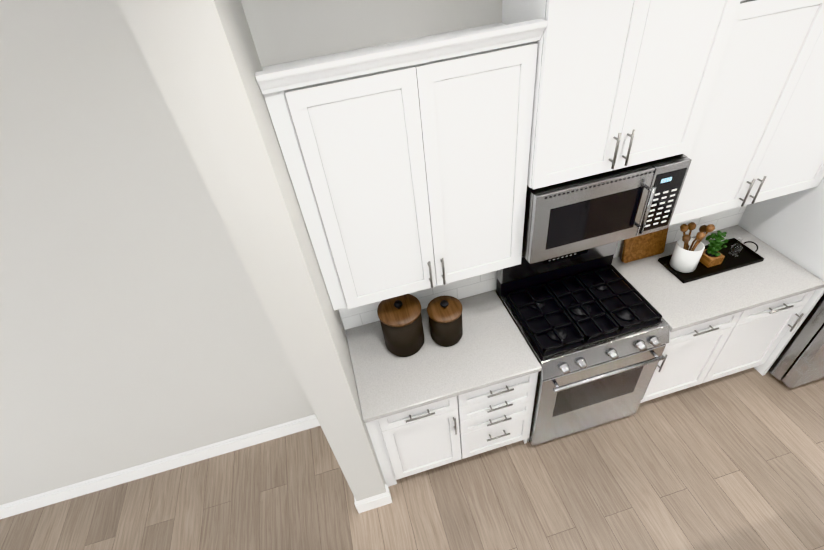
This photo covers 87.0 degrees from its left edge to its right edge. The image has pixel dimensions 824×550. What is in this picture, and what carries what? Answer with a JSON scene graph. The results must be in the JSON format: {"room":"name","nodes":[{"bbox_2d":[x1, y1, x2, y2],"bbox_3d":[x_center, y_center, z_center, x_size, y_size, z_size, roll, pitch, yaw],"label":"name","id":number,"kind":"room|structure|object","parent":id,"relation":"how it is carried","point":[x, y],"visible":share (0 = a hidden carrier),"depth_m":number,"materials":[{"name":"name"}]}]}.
{"room":"kitchen","nodes":[
{"label":"kitchen","id":0,"kind":"room"},
{"bbox_2d":[118,0,385,500],"bbox_3d":[-0.480,0.095,1.962,0.185,3.050,0.678,-14,42,-7],"label":"wall","id":1,"kind":"structure","parent":0,"point":[202,60],"depth_m":1.28,"materials":[{"name":"grey paint"}]},
{"bbox_2d":[354,497,363,512],"bbox_3d":[-0.416,1.216,2.897,0.015,0.135,0.673,-14,42,-7],"label":"baseboard","id":2,"kind":"structure","parent":1,"relation":"attached to","point":[359,505],"depth_m":2.63,"materials":[{"name":"white paint"}]},
{"bbox_2d":[0,0,745,504],"bbox_3d":[-1.002,-0.044,2.205,9.100,3.050,0.120,-14,42,-7],"label":"wall","id":3,"kind":"structure","parent":0,"point":[136,326],"depth_m":1.98,"materials":[{"name":"grey paint"}]},
{"bbox_2d":[0,414,319,518],"bbox_3d":[-2.849,1.603,2.856,4.895,0.135,0.015,-14,42,-7],"label":"baseboard","id":4,"kind":"structure","parent":3,"relation":"attached to","point":[30,503],"depth_m":2.99,"materials":[{"name":"white paint"}]},
{"bbox_2d":[255,18,547,310],"bbox_3d":[-0.002,-0.432,1.887,0.967,1.101,0.373,-14,42,-7],"label":"upper cabinet","id":5,"kind":"object","parent":3,"relation":"attached to","point":[407,162],"visible":1,"depth_m":1.68,"materials":[{"name":"white paint"}]},
{"bbox_2d":[339,205,746,329],"bbox_3d":[0.888,-0.186,2.649,2.747,0.480,0.002,-14,42,-7],"label":"tile backsplash","id":6,"kind":"structure","parent":3,"relation":"attached to","point":[458,289],"depth_m":2.68,"materials":[{"name":"white tile"}]},
{"bbox_2d":[502,0,740,188],"bbox_3d":[0.787,-1.006,1.650,0.863,1.199,0.413,-14,42,-7],"label":"upper cabinet","id":7,"kind":"object","parent":3,"relation":"attached to","point":[619,84],"visible":0.98,"depth_m":1.67,"materials":[{"name":"white paint"}]},
{"bbox_2d":[522,154,691,263],"bbox_3d":[0.878,-0.391,2.169,0.760,0.386,0.441,-14,42,-7],"label":"microwave","id":8,"kind":"object","parent":7,"relation":"attached to","point":[581,214],"visible":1,"depth_m":2.01,"materials":[{"name":"silver metal"}]},
{"bbox_2d":[670,0,823,224],"bbox_3d":[1.689,-0.866,2.102,1.001,1.101,0.373,-14,42,-7],"label":"upper cabinet","id":9,"kind":"object","parent":3,"relation":"attached to","point":[759,136],"visible":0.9,"depth_m":2.00,"materials":[{"name":"white paint"}]},
{"bbox_2d":[0,367,823,549],"bbox_3d":[0.254,3.694,0.132,9.160,0.060,9.570,-14,42,-7],"label":"floor","id":10,"kind":"structure","parent":0,"point":[734,461],"depth_m":2.73,"materials":[{"name":"brown wood"}]},
{"bbox_2d":[365,372,537,486],"bbox_3d":[0.192,0.758,2.765,0.967,0.860,0.642,-14,42,-7],"label":"base cabinet","id":11,"kind":"object","parent":10,"relation":"on","point":[436,434],"visible":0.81,"depth_m":2.51,"materials":[{"name":"white paint"}]},
{"bbox_2d":[346,290,541,422],"bbox_3d":[0.142,0.422,2.474,0.967,0.034,0.632,-14,42,-7],"label":"countertop","id":12,"kind":"structure","parent":11,"relation":"on","point":[491,347],"depth_m":2.38,"materials":[{"name":"stone"}]},
{"bbox_2d":[377,294,423,356],"bbox_3d":[-0.056,0.268,2.398,0.237,0.335,0.237,-14,42,-7],"label":"canister","id":13,"kind":"object","parent":12,"relation":"on","point":[400,317],"visible":0.92,"depth_m":2.32,"materials":[{"name":"black ceramic"}]},
{"bbox_2d":[427,296,462,346],"bbox_3d":[0.188,0.248,2.424,0.193,0.278,0.193,-14,42,-7],"label":"canister","id":14,"kind":"object","parent":12,"relation":"on","point":[445,320],"visible":0.98,"depth_m":2.36,"materials":[{"name":"black ceramic"}]},
{"bbox_2d":[496,241,669,445],"bbox_3d":[1.019,0.441,2.739,0.766,1.190,0.697,-14,42,-7],"label":"gas range","id":15,"kind":"object","parent":10,"relation":"on","point":[592,325],"visible":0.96,"depth_m":2.54,"materials":[{"name":"silver metal"}]},
{"bbox_2d":[640,290,814,402],"bbox_3d":[1.883,0.324,2.980,1.001,0.860,0.642,-14,42,-7],"label":"base cabinet","id":16,"kind":"object","parent":10,"relation":"on","point":[698,354],"visible":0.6,"depth_m":2.73,"materials":[{"name":"white paint"}]},
{"bbox_2d":[611,225,823,331],"bbox_3d":[1.833,-0.012,2.689,1.001,0.034,0.632,-14,42,-7],"label":"countertop","id":17,"kind":"structure","parent":16,"relation":"on","point":[677,304],"depth_m":2.57,"materials":[{"name":"stone"}]},
{"bbox_2d":[621,228,667,262],"bbox_3d":[1.473,-0.287,2.723,0.295,0.413,0.085,-14,42,-7],"label":"cutting board","id":18,"kind":"object","parent":17,"relation":"on","point":[643,246],"visible":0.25,"depth_m":2.77,"materials":[{"name":"brown wood"}]},
{"bbox_2d":[658,238,763,283],"bbox_3d":[1.873,-0.107,2.724,0.631,0.050,0.230,-14,42,-7],"label":"metal tray","id":19,"kind":"object","parent":17,"relation":"on","point":[747,256],"visible":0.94,"depth_m":2.70,"materials":[{"name":"black metal"}]},
{"bbox_2d":[669,222,714,272],"bbox_3d":[1.683,-0.176,2.628,0.191,0.312,0.148,-14,42,-7],"label":"utensil crock","id":20,"kind":"object","parent":19,"relation":"on","point":[687,254],"visible":1,"depth_m":2.62,"materials":[{"name":"white ceramic"}]},
{"bbox_2d":[699,231,727,267],"bbox_3d":[1.857,-0.174,2.665,0.122,0.222,0.115,-14,42,-7],"label":"potted plant","id":21,"kind":"object","parent":19,"relation":"on","point":[711,256],"visible":1,"depth_m":2.66,"materials":[{"name":"green plant"}]},
{"bbox_2d":[728,238,743,256],"bbox_3d":[2.031,-0.176,2.713,0.064,0.125,0.063,-14,42,-7],"label":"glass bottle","id":22,"kind":"object","parent":19,"relation":"on","point":[732,245],"visible":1,"depth_m":2.73,"materials":[{"name":"glass"}]},
{"bbox_2d":[738,177,823,375],"bbox_3d":[2.766,-0.509,2.560,1.092,2.466,0.683,-14,42,-7],"label":"panel","id":23,"kind":"object","parent":10,"relation":"on","point":[790,226],"visible":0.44,"depth_m":2.63,"materials":[{"name":"white paint"}]},
{"bbox_2d":[768,294,823,387],"bbox_3d":[2.825,-0.190,2.716,0.911,1.772,0.866,-14,42,-7],"label":"refrigerator","id":24,"kind":"object","parent":10,"relation":"on","point":[799,360],"visible":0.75,"depth_m":2.82,"materials":[{"name":"silver metal"}]}
]}

